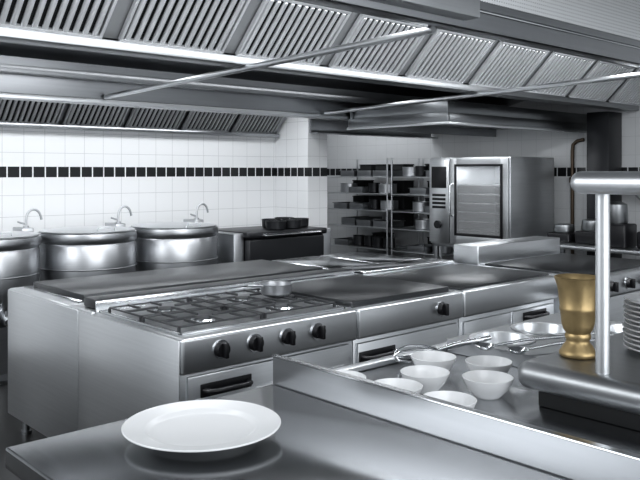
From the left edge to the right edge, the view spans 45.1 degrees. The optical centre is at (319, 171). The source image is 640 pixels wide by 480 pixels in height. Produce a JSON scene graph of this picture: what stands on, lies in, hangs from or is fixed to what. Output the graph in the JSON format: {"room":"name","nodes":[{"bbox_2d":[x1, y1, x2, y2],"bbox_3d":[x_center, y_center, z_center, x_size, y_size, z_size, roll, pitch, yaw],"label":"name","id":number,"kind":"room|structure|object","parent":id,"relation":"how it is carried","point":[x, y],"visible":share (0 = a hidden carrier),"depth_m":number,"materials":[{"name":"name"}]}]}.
{"room":"commercial kitchen","nodes":[
{"label":"commercial kitchen","id":0,"kind":"room"},
{"bbox_2d":[0,384,47,479],"bbox_3d":[-0.116,1.670,4.288,10.800,0.100,11.500,0,0,-42],"label":"floor","id":1,"kind":"structure","parent":0,"point":[10,426],"depth_m":4.75,"materials":[{"name":"tile"}]},
{"bbox_2d":[0,208,42,385],"bbox_3d":[-2.539,0.964,6.053,0.974,1.313,0.909,0,0,-42],"label":"kettle","id":2,"kind":"object","parent":1,"relation":"on","point":[19,247],"visible":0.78,"depth_m":5.86,"materials":[{"name":"metal"}]},
{"bbox_2d":[17,208,42,227],"bbox_3d":[-2.457,0.389,6.526,0.215,0.163,0.048,0,0,-42],"label":"tap","id":3,"kind":"object","parent":2,"relation":"on","point":[33,209],"depth_m":6.51,"materials":[{"name":"metal"}]},
{"bbox_2d":[37,205,136,280],"bbox_3d":[-1.911,0.964,6.625,0.974,1.313,0.909,0,0,-42],"label":"kettle","id":4,"kind":"object","parent":1,"relation":"on","point":[74,251],"visible":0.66,"depth_m":6.26,"materials":[{"name":"metal"}]},
{"bbox_2d":[111,205,131,222],"bbox_3d":[-1.828,0.389,7.098,0.215,0.163,0.048,0,0,-42],"label":"tap","id":5,"kind":"object","parent":4,"relation":"on","point":[123,206],"depth_m":7.08,"materials":[{"name":"metal"}]},
{"bbox_2d":[8,259,322,437],"bbox_3d":[-0.878,1.150,5.071,1.973,0.940,0.998,0,0,-42],"label":"kitchen counter","id":6,"kind":"object","parent":1,"relation":"on","point":[42,326],"visible":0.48,"depth_m":4.52,"materials":[{"name":"metal"}]},
{"bbox_2d":[130,203,217,271],"bbox_3d":[-1.282,0.964,7.197,0.974,1.313,0.909,0,0,-42],"label":"kettle","id":7,"kind":"object","parent":1,"relation":"on","point":[189,242],"visible":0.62,"depth_m":6.83,"materials":[{"name":"metal"}]},
{"bbox_2d":[190,203,208,218],"bbox_3d":[-1.199,0.389,7.670,0.215,0.163,0.048,0,0,-42],"label":"tap","id":8,"kind":"object","parent":7,"relation":"on","point":[200,204],"depth_m":7.65,"materials":[{"name":"metal"}]},
{"bbox_2d":[78,288,356,429],"bbox_3d":[-0.516,1.152,4.005,1.073,0.936,1.050,0,0,-42],"label":"range","id":9,"kind":"object","parent":1,"relation":"on","point":[132,359],"visible":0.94,"depth_m":3.69,"materials":[{"name":"metal"}]},
{"bbox_2d":[247,281,292,296],"bbox_3d":[-0.280,0.646,4.247,0.285,0.076,0.188,0,0,-42],"label":"saucepan","id":10,"kind":"object","parent":9,"relation":"on","point":[268,288],"visible":1,"depth_m":4.21,"materials":[{"name":"metal"}]},
{"bbox_2d":[69,258,454,314],"bbox_3d":[-0.137,1.145,5.067,3.042,0.950,0.276,0,0,-42],"label":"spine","id":11,"kind":"object","parent":1,"relation":"on","point":[92,304],"visible":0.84,"depth_m":4.63,"materials":[{"name":"metal"}]},
{"bbox_2d":[217,226,330,263],"bbox_3d":[-0.511,1.100,7.902,1.260,1.040,0.764,0,0,-42],"label":"range","id":12,"kind":"object","parent":1,"relation":"on","point":[237,244],"visible":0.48,"depth_m":7.57,"materials":[{"name":"metal"}]},
{"bbox_2d":[265,220,285,229],"bbox_3d":[-0.448,0.536,7.772,0.220,0.088,0.220,0,0,-42],"label":"cooking pot","id":13,"kind":"object","parent":12,"relation":"on","point":[270,224],"visible":1,"depth_m":7.69,"materials":[{"name":"metal"}]},
{"bbox_2d":[281,219,301,228],"bbox_3d":[-0.298,0.536,7.949,0.220,0.088,0.220,0,0,-42],"label":"cooking pot","id":14,"kind":"object","parent":12,"relation":"on","point":[290,223],"visible":0.8,"depth_m":7.86,"materials":[{"name":"metal"}]},
{"bbox_2d":[289,218,308,226],"bbox_3d":[-0.223,0.536,8.180,0.220,0.088,0.220,0,0,-42],"label":"cooking pot","id":15,"kind":"object","parent":12,"relation":"on","point":[305,221],"visible":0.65,"depth_m":8.12,"materials":[{"name":"metal"}]},
{"bbox_2d":[5,354,639,479],"bbox_3d":[0.631,1.056,0.724,0.728,1.127,3.022,0,0,-42],"label":"countertop","id":16,"kind":"structure","parent":1,"relation":"on","point":[335,425],"depth_m":1.55,"materials":[{"name":"metal"}]},
{"bbox_2d":[121,399,280,452],"bbox_3d":[-0.258,0.559,1.686,0.344,0.022,0.344,0,0,-42],"label":"dinner plate","id":17,"kind":"object","parent":16,"relation":"on","point":[193,426],"visible":1,"depth_m":1.70,"materials":[{"name":"white ceramic"}]},
{"bbox_2d":[271,252,421,268],"bbox_3d":[0.208,1.157,6.151,1.073,0.925,0.860,0,0,-42],"label":"countertop","id":18,"kind":"structure","parent":1,"relation":"on","point":[351,259],"depth_m":6.11,"materials":[{"name":"metal"}]},
{"bbox_2d":[327,158,419,257],"bbox_3d":[0.702,0.720,10.536,0.644,1.800,1.184,0,0,-42],"label":"storage rack","id":19,"kind":"object","parent":1,"relation":"on","point":[397,247],"visible":0.31,"depth_m":10.21,"materials":[{"name":"metal"}]},
{"bbox_2d":[333,237,352,245],"bbox_3d":[0.407,0.960,10.672,0.350,0.080,0.290,0,0,-42],"label":"pan","id":20,"kind":"object","parent":19,"relation":"on","point":[347,241],"visible":0.77,"depth_m":10.56,"materials":[{"name":"metal"}]},
{"bbox_2d":[332,202,358,208],"bbox_3d":[0.395,0.460,10.689,0.350,0.080,0.290,0,0,-42],"label":"pan","id":21,"kind":"object","parent":19,"relation":"on","point":[345,205],"visible":0.68,"depth_m":10.59,"materials":[{"name":"metal"}]},
{"bbox_2d":[340,183,357,191],"bbox_3d":[0.403,0.217,10.696,0.256,0.125,0.256,0,0,-42],"label":"stock pot","id":22,"kind":"object","parent":19,"relation":"on","point":[344,187],"visible":0.59,"depth_m":10.60,"materials":[{"name":"metal"}]},
{"bbox_2d":[341,171,356,175],"bbox_3d":[0.488,0.020,10.584,0.350,0.080,0.290,0,0,-42],"label":"pan","id":23,"kind":"object","parent":19,"relation":"on","point":[343,173],"visible":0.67,"depth_m":10.45,"materials":[{"name":"metal"}]},
{"bbox_2d":[349,202,368,208],"bbox_3d":[0.605,0.460,10.474,0.350,0.080,0.290,0,0,-42],"label":"pan","id":24,"kind":"object","parent":19,"relation":"on","point":[361,205],"visible":0.73,"depth_m":10.34,"materials":[{"name":"metal"}]},
{"bbox_2d":[349,186,368,192],"bbox_3d":[0.597,0.240,10.467,0.350,0.080,0.290,0,0,-42],"label":"pan","id":25,"kind":"object","parent":19,"relation":"on","point":[362,189],"visible":0.7,"depth_m":10.33,"materials":[{"name":"metal"}]},
{"bbox_2d":[353,235,364,245],"bbox_3d":[0.534,0.932,10.545,0.172,0.135,0.172,0,0,-42],"label":"canister","id":26,"kind":"object","parent":19,"relation":"on","point":[358,240],"visible":0.94,"depth_m":10.48,"materials":[{"name":"metal"}]},
{"bbox_2d":[327,176,390,177],"bbox_3d":[0.702,0.067,10.536,0.620,0.014,1.136,0,0,-42],"label":"shelf","id":27,"kind":"object","parent":19,"relation":"attached to","point":[327,176],"depth_m":10.27,"materials":[{"name":"metal"}]},
{"bbox_2d":[352,195,367,201],"bbox_3d":[0.613,0.417,10.887,0.210,0.165,0.230,0,0,-42],"label":"crate","id":28,"kind":"object","parent":19,"relation":"on","point":[360,198],"visible":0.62,"depth_m":10.80,"materials":[{"name":"black plastic"}]},
{"bbox_2d":[352,180,373,186],"bbox_3d":[0.613,0.198,10.887,0.210,0.165,0.230,0,0,-42],"label":"crate","id":29,"kind":"object","parent":19,"relation":"on","point":[360,182],"visible":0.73,"depth_m":10.79,"materials":[{"name":"black plastic"}]},
{"bbox_2d":[357,170,372,176],"bbox_3d":[0.706,0.020,10.377,0.350,0.080,0.290,0,0,-42],"label":"pan","id":30,"kind":"object","parent":19,"relation":"on","point":[367,173],"visible":0.49,"depth_m":10.25,"materials":[{"name":"metal"}]},
{"bbox_2d":[327,192,407,194],"bbox_3d":[0.702,0.287,10.536,0.620,0.014,1.136,0,0,-42],"label":"shelf","id":31,"kind":"object","parent":19,"relation":"attached to","point":[386,193],"depth_m":10.15,"materials":[{"name":"metal"}]},
{"bbox_2d":[360,164,375,170],"bbox_3d":[0.707,-0.022,10.783,0.210,0.165,0.230,0,0,-42],"label":"crate","id":32,"kind":"object","parent":19,"relation":"on","point":[363,167],"visible":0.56,"depth_m":10.69,"materials":[{"name":"black plastic"}]},
{"bbox_2d":[364,235,372,245],"bbox_3d":[0.670,0.932,10.425,0.172,0.135,0.172,0,0,-42],"label":"canister","id":33,"kind":"object","parent":19,"relation":"on","point":[367,238],"visible":0.81,"depth_m":10.35,"materials":[{"name":"metal"}]},
{"bbox_2d":[331,243,407,250],"bbox_3d":[0.702,1.007,10.536,0.620,0.014,1.136,0,0,-42],"label":"shelf","id":34,"kind":"object","parent":19,"relation":"attached to","point":[397,247],"depth_m":10.20,"materials":[{"name":"metal"}]},
{"bbox_2d":[327,208,412,211],"bbox_3d":[0.702,0.507,10.536,0.620,0.014,1.136,0,0,-42],"label":"shelf","id":35,"kind":"object","parent":19,"relation":"attached to","point":[379,210],"depth_m":10.27,"materials":[{"name":"metal"}]},
{"bbox_2d":[356,219,385,226],"bbox_3d":[0.695,0.680,10.367,0.350,0.080,0.290,0,0,-42],"label":"pan","id":36,"kind":"object","parent":19,"relation":"on","point":[359,222],"visible":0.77,"depth_m":10.27,"materials":[{"name":"metal"}]},
{"bbox_2d":[327,223,414,228],"bbox_3d":[0.702,0.727,10.536,0.620,0.014,1.136,0,0,-42],"label":"shelf","id":37,"kind":"object","parent":19,"relation":"attached to","point":[339,224],"depth_m":10.21,"materials":[{"name":"metal"}]},
{"bbox_2d":[368,183,379,192],"bbox_3d":[0.729,0.212,10.344,0.172,0.135,0.172,0,0,-42],"label":"canister","id":38,"kind":"object","parent":19,"relation":"on","point":[372,187],"visible":0.88,"depth_m":10.27,"materials":[{"name":"metal"}]},
{"bbox_2d":[369,199,380,208],"bbox_3d":[0.739,0.432,10.353,0.172,0.135,0.172,0,0,-42],"label":"canister","id":39,"kind":"object","parent":19,"relation":"on","point":[373,203],"visible":0.88,"depth_m":10.28,"materials":[{"name":"metal"}]},
{"bbox_2d":[372,236,382,246],"bbox_3d":[0.774,0.932,10.277,0.172,0.135,0.172,0,0,-42],"label":"canister","id":40,"kind":"object","parent":19,"relation":"on","point":[377,241],"visible":0.94,"depth_m":10.21,"materials":[{"name":"metal"}]},
{"bbox_2d":[375,164,390,169],"bbox_3d":[0.909,-0.022,10.561,0.210,0.165,0.230,0,0,-42],"label":"crate","id":41,"kind":"object","parent":19,"relation":"on","point":[378,166],"visible":0.36,"depth_m":10.48,"materials":[{"name":"black plastic"}]},
{"bbox_2d":[372,232,393,236],"bbox_3d":[0.868,0.917,10.606,0.210,0.165,0.230,0,0,-42],"label":"crate","id":42,"kind":"object","parent":19,"relation":"on","point":[383,234],"visible":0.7,"depth_m":10.54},
{"bbox_2d":[371,170,402,176],"bbox_3d":[0.897,0.020,10.145,0.350,0.080,0.290,0,0,-42],"label":"pan","id":43,"kind":"object","parent":19,"relation":"on","point":[376,173],"visible":0.79,"depth_m":10.05,"materials":[{"name":"metal"}]},
{"bbox_2d":[379,184,396,192],"bbox_3d":[0.891,0.217,10.140,0.256,0.125,0.256,0,0,-42],"label":"stock pot","id":44,"kind":"object","parent":19,"relation":"on","point":[382,187],"visible":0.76,"depth_m":10.04,"materials":[{"name":"metal"}]},
{"bbox_2d":[383,237,394,247],"bbox_3d":[0.912,0.932,10.159,0.172,0.135,0.172,0,0,-42],"label":"canister","id":45,"kind":"object","parent":19,"relation":"on","point":[384,238],"visible":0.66,"depth_m":10.10,"materials":[{"name":"metal"}]},
{"bbox_2d":[373,219,405,227],"bbox_3d":[0.904,0.680,10.151,0.350,0.080,0.290,0,0,-42],"label":"pan","id":46,"kind":"object","parent":19,"relation":"on","point":[376,223],"visible":1,"depth_m":10.08,"materials":[{"name":"metal"}]},
{"bbox_2d":[380,200,398,209],"bbox_3d":[0.916,0.438,10.162,0.256,0.125,0.256,0,0,-42],"label":"stock pot","id":47,"kind":"object","parent":19,"relation":"on","point":[382,202],"visible":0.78,"depth_m":10.07,"materials":[{"name":"metal"}]},
{"bbox_2d":[393,180,413,192],"bbox_3d":[1.111,0.198,10.339,0.210,0.165,0.230,0,0,-42],"label":"crate","id":48,"kind":"object","parent":19,"relation":"on","point":[403,186],"visible":0.77,"depth_m":10.25,"materials":[{"name":"black plastic"}]},
{"bbox_2d":[393,213,413,225],"bbox_3d":[1.111,0.637,10.339,0.210,0.165,0.230,0,0,-42],"label":"crate","id":49,"kind":"object","parent":19,"relation":"on","point":[409,217],"visible":0.7,"depth_m":10.27,"materials":[{"name":"black plastic"}]},
{"bbox_2d":[393,164,413,169],"bbox_3d":[1.111,-0.022,10.339,0.210,0.165,0.230,0,0,-42],"label":"crate","id":50,"kind":"object","parent":19,"relation":"on","point":[395,166],"visible":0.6,"depth_m":10.26,"materials":[{"name":"black plastic"}]},
{"bbox_3d":[0.581,0.708,10.669,0.540,0.024,0.260,0,0,-42],"label":"baking tray","id":51,"kind":"object","parent":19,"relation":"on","visible":0},
{"bbox_3d":[0.581,0.683,10.669,0.540,0.024,0.260,0,0,-42],"label":"baking tray","id":52,"kind":"object","parent":51,"relation":"on","visible":0},
{"bbox_2d":[341,218,381,221],"bbox_3d":[0.581,0.658,10.669,0.540,0.024,0.260,0,0,-42],"label":"baking tray","id":53,"kind":"object","parent":52,"relation":"on","point":[377,218],"visible":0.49,"depth_m":10.51,"materials":[{"name":"metal"}]},
{"bbox_2d":[341,216,381,219],"bbox_3d":[0.581,0.633,10.669,0.540,0.024,0.260,0,0,-42],"label":"baking tray","id":54,"kind":"object","parent":53,"relation":"on","point":[354,217],"visible":1,"depth_m":10.64,"materials":[{"name":"metal"}]},
{"bbox_2d":[291,274,462,363],"bbox_3d":[0.261,1.155,4.621,0.894,0.930,0.915,0,0,-42],"label":"range","id":55,"kind":"object","parent":1,"relation":"on","point":[392,314],"visible":0.41,"depth_m":4.36,"materials":[{"name":"metal"}]},
{"bbox_2d":[391,157,453,258],"bbox_3d":[1.415,0.720,9.752,0.644,1.800,0.824,0,0,-42],"label":"storage rack","id":56,"kind":"object","parent":1,"relation":"on","point":[392,177],"visible":0.26,"depth_m":9.81,"materials":[{"name":"metal"}]},
{"bbox_2d":[402,167,415,176],"bbox_3d":[1.175,-0.003,9.858,0.256,0.125,0.256,0,0,-42],"label":"stock pot","id":57,"kind":"object","parent":56,"relation":"on","point":[406,171],"visible":0.64,"depth_m":9.75,"materials":[{"name":"metal"}]},
{"bbox_2d":[393,193,428,195],"bbox_3d":[1.415,0.287,9.752,0.620,0.014,0.776,0,0,-42],"label":"shelf","id":58,"kind":"object","parent":56,"relation":"attached to","point":[409,194],"depth_m":9.59,"materials":[{"name":"metal"}]},
{"bbox_2d":[393,210,428,213],"bbox_3d":[1.415,0.507,9.752,0.620,0.014,0.776,0,0,-42],"label":"shelf","id":59,"kind":"object","parent":56,"relation":"attached to","point":[407,211],"depth_m":9.70,"materials":[{"name":"metal"}]},
{"bbox_2d":[393,227,428,231],"bbox_3d":[1.415,0.727,9.752,0.620,0.014,0.776,0,0,-42],"label":"shelf","id":60,"kind":"object","parent":56,"relation":"attached to","point":[406,228],"depth_m":9.67,"materials":[{"name":"metal"}]},
{"bbox_2d":[406,244,431,252],"bbox_3d":[1.306,0.960,9.680,0.350,0.080,0.290,0,0,-42],"label":"pan","id":61,"kind":"object","parent":56,"relation":"on","point":[418,248],"visible":0.73,"depth_m":9.56,"materials":[{"name":"metal"}]},
{"bbox_2d":[410,188,428,194],"bbox_3d":[1.335,0.240,9.706,0.350,0.080,0.290,0,0,-42],"label":"pan","id":62,"kind":"object","parent":56,"relation":"on","point":[421,191],"visible":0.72,"depth_m":9.56,"materials":[{"name":"metal"}]},
{"bbox_2d":[413,201,428,211],"bbox_3d":[1.289,0.438,9.717,0.256,0.125,0.256,0,0,-42],"label":"stock pot","id":63,"kind":"object","parent":56,"relation":"on","point":[417,205],"visible":0.62,"depth_m":9.61,"materials":[{"name":"metal"}]},
{"bbox_2d":[415,166,427,176],"bbox_3d":[1.282,-0.007,9.712,0.172,0.135,0.172,0,0,-42],"label":"canister","id":64,"kind":"object","parent":56,"relation":"on","point":[419,170],"visible":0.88,"depth_m":9.64,"materials":[{"name":"metal"}]},
{"bbox_2d":[415,219,428,229],"bbox_3d":[1.315,0.657,9.687,0.256,0.125,0.256,0,0,-42],"label":"stock pot","id":65,"kind":"object","parent":56,"relation":"on","point":[420,224],"visible":0.75,"depth_m":9.58,"materials":[{"name":"metal"}]},
{"bbox_2d":[393,249,453,255],"bbox_3d":[1.415,1.007,9.752,0.620,0.014,0.776,0,0,-42],"label":"shelf","id":66,"kind":"object","parent":56,"relation":"attached to","point":[402,250],"depth_m":9.54,"materials":[{"name":"metal"}]},
{"bbox_2d":[432,243,451,253],"bbox_3d":[1.507,0.938,9.511,0.256,0.125,0.256,0,0,-42],"label":"stock pot","id":67,"kind":"object","parent":56,"relation":"on","point":[445,250],"visible":0.44,"depth_m":9.40,"materials":[{"name":"metal"}]},
{"bbox_2d":[256,313,639,453],"bbox_3d":[1.434,1.097,1.522,1.530,1.045,3.120,0,0,-42],"label":"countertop","id":68,"kind":"structure","parent":1,"relation":"on","point":[519,403],"depth_m":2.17,"materials":[{"name":"metal"}]},
{"bbox_2d":[336,370,365,378],"bbox_3d":[0.058,0.593,2.128,0.140,0.055,0.140,0,0,-42],"label":"bowl","id":69,"kind":"object","parent":68,"relation":"on","point":[354,373],"visible":0.09,"depth_m":2.18,"materials":[{"name":"white ceramic"}]},
{"bbox_2d":[375,378,422,393],"bbox_3d":[0.203,0.593,2.043,0.140,0.055,0.140,0,0,-42],"label":"bowl","id":70,"kind":"object","parent":68,"relation":"on","point":[407,384],"visible":0.16,"depth_m":2.10,"materials":[{"name":"white ceramic"}]},
{"bbox_2d":[400,365,449,393],"bbox_3d":[0.298,0.593,2.184,0.140,0.055,0.140,0,0,-42],"label":"bowl","id":71,"kind":"object","parent":68,"relation":"on","point":[432,378],"visible":0.72,"depth_m":2.20,"materials":[{"name":"white ceramic"}]},
{"bbox_2d":[411,351,456,369],"bbox_3d":[0.349,0.593,2.366,0.140,0.055,0.140,0,0,-42],"label":"bowl","id":72,"kind":"object","parent":68,"relation":"on","point":[446,360],"visible":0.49,"depth_m":2.40,"materials":[{"name":"white ceramic"}]},
{"bbox_2d":[393,335,490,362],"bbox_3d":[0.401,0.584,2.543,0.374,0.062,0.059,0,0,-28],"label":"whisk","id":73,"kind":"object","parent":68,"relation":"on","point":[457,344],"visible":0.75,"depth_m":2.53,"materials":[{"name":"metal"}]},
{"bbox_2d":[423,391,476,407],"bbox_3d":[0.321,0.593,1.921,0.140,0.055,0.140,0,0,-42],"label":"bowl","id":74,"kind":"object","parent":68,"relation":"on","point":[460,398],"visible":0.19,"depth_m":1.97,"materials":[{"name":"white ceramic"}]},
{"bbox_2d":[462,370,513,399],"bbox_3d":[0.464,0.593,2.128,0.140,0.055,0.140,0,0,-42],"label":"bowl","id":75,"kind":"object","parent":68,"relation":"on","point":[484,384],"visible":1,"depth_m":2.10,"materials":[{"name":"white ceramic"}]},
{"bbox_2d":[465,355,512,372],"bbox_3d":[0.505,0.593,2.305,0.140,0.055,0.140,0,0,-42],"label":"bowl","id":76,"kind":"object","parent":68,"relation":"on","point":[480,362],"visible":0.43,"depth_m":2.34,"materials":[{"name":"white ceramic"}]},
{"bbox_2d":[469,331,535,345],"bbox_3d":[0.628,0.595,2.653,0.224,0.047,0.224,0,0,-42],"label":"pan","id":77,"kind":"object","parent":68,"relation":"on","point":[497,337],"visible":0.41,"depth_m":2.73,"materials":[{"name":"metal"}]},
{"bbox_2d":[475,335,564,349],"bbox_3d":[0.674,0.559,2.524,0.373,0.025,0.068,0,0,-21],"label":"ladle","id":78,"kind":"object","parent":68,"relation":"on","point":[482,346],"visible":0.97,"depth_m":2.51,"materials":[{"name":"metal"}]},
{"bbox_2d":[475,343,495,349],"bbox_3d":[0.531,0.564,2.470,0.068,0.017,0.068,0,0,-42],"label":"bowl","id":79,"kind":"object","parent":78,"relation":"on","point":[482,346],"depth_m":2.48,"materials":[{"name":"metal"}]},
{"bbox_2d":[510,322,564,334],"bbox_3d":[0.813,0.595,2.822,0.224,0.047,0.224,0,0,-42],"label":"pan","id":80,"kind":"object","parent":68,"relation":"on","point":[537,328],"visible":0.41,"depth_m":2.90,"materials":[{"name":"metal"}]},
{"bbox_2d":[506,338,594,353],"bbox_3d":[0.763,0.559,2.470,0.373,0.025,0.068,0,0,-21],"label":"ladle","id":81,"kind":"object","parent":68,"relation":"on","point":[514,350],"visible":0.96,"depth_m":2.44,"materials":[{"name":"metal"}]},
{"bbox_2d":[506,347,528,353],"bbox_3d":[0.620,0.564,2.417,0.068,0.017,0.068,0,0,-42],"label":"bowl","id":82,"kind":"object","parent":81,"relation":"on","point":[514,350],"depth_m":2.43,"materials":[{"name":"metal"}]},
{"bbox_2d":[518,171,639,430],"bbox_3d":[1.580,0.308,1.350,0.685,0.621,2.470,0,0,-42],"label":"shelf","id":83,"kind":"object","parent":68,"relation":"on","point":[605,387],"visible":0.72,"depth_m":1.91,"materials":[{"name":"metal"}]},
{"bbox_2d":[554,273,594,359],"bbox_3d":[0.700,0.392,2.091,0.126,0.217,0.126,0,0,-42],"label":"vase","id":84,"kind":"object","parent":83,"relation":"on","point":[576,292],"visible":0.92,"depth_m":2.05,"materials":[{"name":"gold metal"}]},
{"bbox_2d":[623,341,639,351],"bbox_3d":[0.967,0.490,2.124,0.244,0.020,0.244,0,0,-42],"label":"plate","id":85,"kind":"object","parent":83,"relation":"on","point":[625,344],"visible":0.52,"depth_m":2.13,"materials":[{"name":"white ceramic"}]},
{"bbox_2d":[623,336,639,346],"bbox_3d":[0.968,0.477,2.125,0.244,0.020,0.244,0,0,-42],"label":"plate","id":86,"kind":"object","parent":85,"relation":"on","point":[631,342],"visible":0.59,"depth_m":2.13,"materials":[{"name":"white ceramic"}]},
{"bbox_2d":[624,333,639,341],"bbox_3d":[0.968,0.464,2.124,0.244,0.020,0.244,0,0,-42],"label":"plate","id":87,"kind":"object","parent":86,"relation":"on","point":[633,338],"visible":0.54,"depth_m":2.12,"materials":[{"name":"white ceramic"}]},
{"bbox_2d":[622,327,639,337],"bbox_3d":[0.964,0.451,2.124,0.244,0.020,0.244,0,0,-42],"label":"plate","id":88,"kind":"object","parent":87,"relation":"on","point":[631,333],"visible":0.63,"depth_m":2.13,"materials":[{"name":"white ceramic"}]},
{"bbox_2d":[622,322,639,332],"bbox_3d":[0.964,0.438,2.125,0.244,0.020,0.244,0,0,-42],"label":"plate","id":89,"kind":"object","parent":88,"relation":"on","point":[625,325],"visible":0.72,"depth_m":2.13,"materials":[{"name":"white ceramic"}]},
{"bbox_2d":[624,319,639,327],"bbox_3d":[0.969,0.425,2.123,0.244,0.020,0.244,0,0,-42],"label":"plate","id":90,"kind":"object","parent":89,"relation":"on","point":[631,323],"visible":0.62,"depth_m":2.13,"materials":[{"name":"white ceramic"}]},
{"bbox_2d":[623,313,639,322],"bbox_3d":[0.966,0.412,2.123,0.244,0.020,0.244,0,0,-42],"label":"plate","id":91,"kind":"object","parent":90,"relation":"on","point":[630,318],"visible":0.67,"depth_m":2.14,"materials":[{"name":"white ceramic"}]},
{"bbox_2d":[624,309,639,317],"bbox_3d":[0.968,0.399,2.123,0.244,0.020,0.244,0,0,-42],"label":"plate","id":92,"kind":"object","parent":91,"relation":"on","point":[637,315],"visible":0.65,"depth_m":2.13,"materials":[{"name":"white ceramic"}]},
{"bbox_2d":[623,304,639,313],"bbox_3d":[0.967,0.386,2.124,0.244,0.020,0.244,0,0,-42],"label":"plate","id":93,"kind":"object","parent":92,"relation":"on","point":[629,308],"visible":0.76,"depth_m":2.14,"materials":[{"name":"white ceramic"}]},
{"bbox_2d":[624,300,639,308],"bbox_3d":[0.968,0.373,2.123,0.244,0.020,0.244,0,0,-42],"label":"plate","id":94,"kind":"object","parent":93,"relation":"on","point":[635,305],"visible":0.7,"depth_m":2.13,"materials":[{"name":"white ceramic"}]},
{"bbox_2d":[624,293,639,303],"bbox_3d":[0.968,0.360,2.121,0.244,0.020,0.244,0,0,-42],"label":"plate","id":95,"kind":"object","parent":94,"relation":"on","point":[634,297],"visible":1,"depth_m":2.17,"materials":[{"name":"white ceramic"}]},
{"bbox_2d":[610,323,622,333],"bbox_3d":[1.137,0.595,2.792,0.224,0.047,0.224,0,0,-42],"label":"pan","id":96,"kind":"object","parent":68,"relation":"on","point":[616,328],"visible":0.13,"depth_m":2.88,"materials":[{"name":"metal"}]},
{"bbox_2d":[370,264,557,335],"bbox_3d":[0.989,1.164,5.292,1.073,0.912,0.902,0,0,-42],"label":"countertop","id":97,"kind":"structure","parent":1,"relation":"on","point":[493,297],"depth_m":5.05,"materials":[{"name":"metal"}]},
{"bbox_2d":[429,157,553,258],"bbox_3d":[1.903,0.730,8.661,0.948,1.780,1.070,0,0,-42],"label":"oven","id":98,"kind":"object","parent":1,"relation":"on","point":[472,199],"visible":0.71,"depth_m":8.50,"materials":[{"name":"metal"}]},
{"bbox_2d":[454,236,639,321],"bbox_3d":[1.927,1.097,6.070,1.220,1.045,1.295,0,0,-42],"label":"counter","id":99,"kind":"object","parent":1,"relation":"on","point":[541,254],"visible":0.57,"depth_m":6.00,"materials":[{"name":"metal"}]},
{"bbox_2d":[560,242,639,254],"bbox_3d":[3.092,1.180,7.545,0.630,0.880,2.000,0,0,-42],"label":"table","id":100,"kind":"object","parent":1,"relation":"on","point":[572,245],"visible":0.26,"depth_m":7.59,"materials":[{"name":"metal"}]},
{"bbox_2d":[547,223,574,242],"bbox_3d":[2.603,0.644,8.209,0.260,0.193,0.260,0,0,-42],"label":"mixer","id":101,"kind":"object","parent":100,"relation":"on","point":[565,232],"visible":0.83,"depth_m":8.11,"materials":[{"name":"black plastic"}]},
{"bbox_2d":[575,219,594,244],"bbox_3d":[2.818,0.612,7.973,0.260,0.257,0.260,0,0,-42],"label":"mixer","id":102,"kind":"object","parent":100,"relation":"on","point":[586,235],"visible":0.59,"depth_m":7.90,"materials":[{"name":"black plastic"}]},
{"bbox_2d":[610,201,636,247],"bbox_3d":[2.936,0.515,7.620,0.260,0.449,0.300,0,0,-42],"label":"mixer","id":103,"kind":"object","parent":100,"relation":"on","point":[623,234],"visible":0.68,"depth_m":7.52,"materials":[{"name":"black plastic"}]},
{"bbox_2d":[0,117,326,232],"bbox_3d":[-3.409,0.120,6.362,8.720,3.000,0.800,0,0,-42],"label":"wall","id":104,"kind":"structure","parent":0,"point":[72,177],"depth_m":8.16,"materials":[{"name":"white tile"}]},
{"bbox_2d":[0,73,437,138],"bbox_3d":[-1.207,-0.894,7.545,7.570,0.968,1.609,0,0,-42],"label":"extractor hood","id":105,"kind":"object","parent":104,"relation":"attached to","point":[35,102],"visible":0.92,"depth_m":7.23,"materials":[{"name":"metal"}]},
{"bbox_2d":[327,101,639,260],"bbox_3d":[3.871,0.120,7.781,0.200,3.000,11.300,0,0,-42],"label":"wall","id":106,"kind":"structure","parent":0,"point":[343,151],"depth_m":9.87,"materials":[{"name":"white tile"}]},
{"bbox_2d":[346,101,586,136],"bbox_3d":[1.638,-0.533,8.161,2.532,0.217,1.292,0,0,-42],"label":"extractor hood","id":107,"kind":"object","parent":106,"relation":"attached to","point":[441,117],"visible":0.83,"depth_m":7.53,"materials":[{"name":"metal"}]},
{"bbox_2d":[569,138,584,253],"bbox_3d":[2.886,0.620,8.664,0.064,2.000,0.172,0,0,-42],"label":"gas pipe","id":108,"kind":"object","parent":106,"relation":"attached to","point":[576,141],"visible":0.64,"depth_m":8.69,"materials":[{"name":"brown metal"}]},
{"bbox_2d":[587,111,621,257],"bbox_3d":[3.063,0.490,8.296,0.298,2.260,0.250,0,0,-42],"label":"column","id":109,"kind":"structure","parent":106,"relation":"attached to","point":[604,129],"depth_m":8.21,"materials":[{"name":"ceramic"}]},
{"bbox_3d":[-0.116,-1.430,4.288,10.800,0.100,11.500,0,0,-42],"label":"ceiling","id":110,"kind":"structure","parent":0,"visible":0},
{"bbox_2d":[0,0,639,114],"bbox_3d":[0.158,-0.970,5.350,8.635,0.816,3.441,0,0,-42],"label":"extractor hood","id":111,"kind":"object","parent":110,"relation":"hanging from","point":[379,54],"visible":1,"depth_m":4.79,"materials":[{"name":"metal"}]},
{"bbox_2d":[480,0,639,40],"bbox_3d":[2.551,-1.040,5.317,5.030,0.440,0.008,0,0,-42],"label":"grille","id":112,"kind":"object","parent":111,"relation":"attached to","point":[614,19],"depth_m":4.37,"materials":[{"name":"metal"}]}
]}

